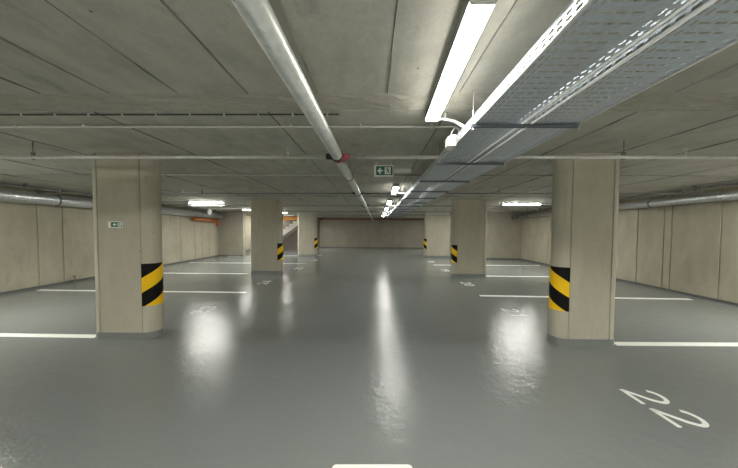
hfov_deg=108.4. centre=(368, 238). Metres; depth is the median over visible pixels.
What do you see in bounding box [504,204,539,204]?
diffuser
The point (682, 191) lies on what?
pipe
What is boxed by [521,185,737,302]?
wall
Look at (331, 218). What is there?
pipe
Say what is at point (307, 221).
concrete pillar
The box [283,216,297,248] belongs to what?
wall
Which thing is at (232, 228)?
wall
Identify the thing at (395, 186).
ceiling light
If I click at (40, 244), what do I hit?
wall
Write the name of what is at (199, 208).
conduit
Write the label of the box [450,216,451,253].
wall
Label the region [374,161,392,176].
exit sign
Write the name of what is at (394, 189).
diffuser
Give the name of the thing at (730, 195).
pipe
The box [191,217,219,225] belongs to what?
drain pipe
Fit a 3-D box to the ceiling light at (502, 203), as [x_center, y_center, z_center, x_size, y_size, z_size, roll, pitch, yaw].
[5.402,-1.244,9.456,1.300,0.073,0.118,0,2,1]
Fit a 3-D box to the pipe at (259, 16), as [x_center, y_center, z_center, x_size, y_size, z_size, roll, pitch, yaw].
[-0.143,-1.160,8.605,0.251,0.250,27.277,0,2,2]
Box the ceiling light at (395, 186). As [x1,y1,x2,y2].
[391,184,398,194]
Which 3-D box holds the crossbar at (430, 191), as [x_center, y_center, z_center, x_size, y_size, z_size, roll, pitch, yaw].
[1.198,-1.028,5.211,0.776,0.275,0.030,0,2,1]
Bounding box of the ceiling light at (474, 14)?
[425,0,496,121]
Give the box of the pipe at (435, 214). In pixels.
[247,214,451,215]
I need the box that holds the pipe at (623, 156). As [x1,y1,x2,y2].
[0,141,737,159]
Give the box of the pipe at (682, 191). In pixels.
[37,185,707,194]
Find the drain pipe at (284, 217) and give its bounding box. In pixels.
[283,216,297,219]
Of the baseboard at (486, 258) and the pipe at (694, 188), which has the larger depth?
the baseboard at (486, 258)
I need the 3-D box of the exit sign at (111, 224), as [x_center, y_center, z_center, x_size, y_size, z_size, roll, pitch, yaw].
[-3.384,-0.190,3.549,0.198,0.085,0.010,0,2,1]
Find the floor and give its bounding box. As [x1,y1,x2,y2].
[0,247,737,467]
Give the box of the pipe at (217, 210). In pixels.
[217,210,545,211]
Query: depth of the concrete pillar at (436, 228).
14.76 m
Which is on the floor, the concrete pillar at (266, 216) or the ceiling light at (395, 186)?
the concrete pillar at (266, 216)
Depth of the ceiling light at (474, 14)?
1.38 m
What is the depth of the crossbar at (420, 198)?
6.30 m
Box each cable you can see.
[0,113,338,116]
[438,113,471,130]
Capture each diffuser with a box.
[392,187,398,192]
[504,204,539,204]
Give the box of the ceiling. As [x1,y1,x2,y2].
[0,0,737,217]
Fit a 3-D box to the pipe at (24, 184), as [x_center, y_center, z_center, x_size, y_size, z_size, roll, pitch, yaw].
[-7.688,-1.127,3.996,0.061,0.104,21.441,0,2,-1]
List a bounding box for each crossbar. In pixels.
[404,192,436,199]
[410,190,449,192]
[420,167,469,183]
[436,142,504,166]
[471,91,580,130]
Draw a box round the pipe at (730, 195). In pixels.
[512,190,737,218]
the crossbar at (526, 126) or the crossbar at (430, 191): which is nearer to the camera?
the crossbar at (526, 126)
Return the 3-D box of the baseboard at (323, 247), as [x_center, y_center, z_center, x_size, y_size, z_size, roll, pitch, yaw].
[0.556,0.737,22.422,9.450,0.055,0.018,0,2,1]
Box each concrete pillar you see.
[92,153,164,339]
[250,200,282,273]
[298,212,317,255]
[423,212,450,256]
[451,200,486,276]
[547,153,619,346]
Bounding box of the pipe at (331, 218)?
[325,218,423,219]
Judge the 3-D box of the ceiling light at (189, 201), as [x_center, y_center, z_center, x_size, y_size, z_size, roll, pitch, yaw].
[-5.791,-1.312,9.501,1.220,0.073,0.118,0,2,1]
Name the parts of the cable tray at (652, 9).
rail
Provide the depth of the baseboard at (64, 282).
7.08 m
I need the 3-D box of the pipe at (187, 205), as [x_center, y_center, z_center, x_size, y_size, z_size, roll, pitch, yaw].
[-0.278,-1.197,9.065,15.338,0.208,0.040,0,2,4]
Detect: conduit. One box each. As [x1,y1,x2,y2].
[0,124,460,136]
[199,208,249,208]
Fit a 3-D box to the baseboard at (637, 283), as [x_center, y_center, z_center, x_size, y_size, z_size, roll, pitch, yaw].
[7.396,1.397,3.645,0.018,0.055,21.439,0,2,3]
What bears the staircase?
on the floor
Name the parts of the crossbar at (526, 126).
rod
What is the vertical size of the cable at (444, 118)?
0.210 m
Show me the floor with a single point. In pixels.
(340, 357)
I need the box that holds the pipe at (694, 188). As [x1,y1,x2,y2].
[513,183,737,213]
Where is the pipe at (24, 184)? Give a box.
[0,183,225,212]
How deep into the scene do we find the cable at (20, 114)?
2.30 m
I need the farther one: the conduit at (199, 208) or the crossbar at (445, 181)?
the conduit at (199, 208)
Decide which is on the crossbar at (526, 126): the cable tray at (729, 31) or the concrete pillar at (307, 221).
the cable tray at (729, 31)
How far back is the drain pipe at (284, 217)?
17.25 m
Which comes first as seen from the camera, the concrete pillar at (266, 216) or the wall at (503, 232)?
the concrete pillar at (266, 216)
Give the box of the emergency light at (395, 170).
[394,169,411,172]
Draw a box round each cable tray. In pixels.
[387,0,695,216]
[394,0,737,216]
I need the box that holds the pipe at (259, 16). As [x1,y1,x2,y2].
[231,0,373,220]
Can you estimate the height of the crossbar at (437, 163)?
0.275 m
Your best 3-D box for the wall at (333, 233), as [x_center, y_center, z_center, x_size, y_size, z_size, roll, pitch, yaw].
[0.566,-0.491,22.540,9.450,2.600,0.300,0,2,1]
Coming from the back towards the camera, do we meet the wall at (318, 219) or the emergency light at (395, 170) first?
the wall at (318, 219)
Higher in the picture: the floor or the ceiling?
the ceiling
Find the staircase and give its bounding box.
[283,220,297,238]
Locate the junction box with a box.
[445,128,456,149]
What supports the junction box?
attached to the cable tray at (652, 9)
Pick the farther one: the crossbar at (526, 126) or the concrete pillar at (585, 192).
the concrete pillar at (585, 192)
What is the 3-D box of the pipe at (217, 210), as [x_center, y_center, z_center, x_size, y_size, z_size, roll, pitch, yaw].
[-0.223,-1.294,12.014,15.592,0.208,0.044,1,2,5]
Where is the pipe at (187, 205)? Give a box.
[161,203,551,206]
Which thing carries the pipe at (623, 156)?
hanging from the ceiling
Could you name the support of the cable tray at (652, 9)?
on the crossbar at (526, 126)
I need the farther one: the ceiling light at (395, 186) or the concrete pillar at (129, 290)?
the ceiling light at (395, 186)
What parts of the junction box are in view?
lid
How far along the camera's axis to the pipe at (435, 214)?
14.99 m
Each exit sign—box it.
[108,221,122,227]
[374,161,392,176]
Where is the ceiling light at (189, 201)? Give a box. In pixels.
[189,201,224,202]
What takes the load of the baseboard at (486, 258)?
attached to the wall at (503, 232)
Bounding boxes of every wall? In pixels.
[0,185,250,291]
[218,211,245,255]
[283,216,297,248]
[317,217,319,247]
[320,218,423,247]
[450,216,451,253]
[486,212,521,257]
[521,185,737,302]
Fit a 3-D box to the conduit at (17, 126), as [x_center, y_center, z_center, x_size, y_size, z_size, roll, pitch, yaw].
[-3.643,-1.033,2.553,8.995,0.148,0.081,0,2,1]
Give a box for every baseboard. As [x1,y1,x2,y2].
[0,249,250,294]
[323,247,417,247]
[486,258,520,258]
[521,258,737,305]
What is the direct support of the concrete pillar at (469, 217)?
on the floor
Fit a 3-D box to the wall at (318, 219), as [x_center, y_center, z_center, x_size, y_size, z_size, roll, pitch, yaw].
[-4.330,-0.476,21.214,0.300,2.600,3.100,0,2,1]
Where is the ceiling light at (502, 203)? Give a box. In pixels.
[502,203,539,204]

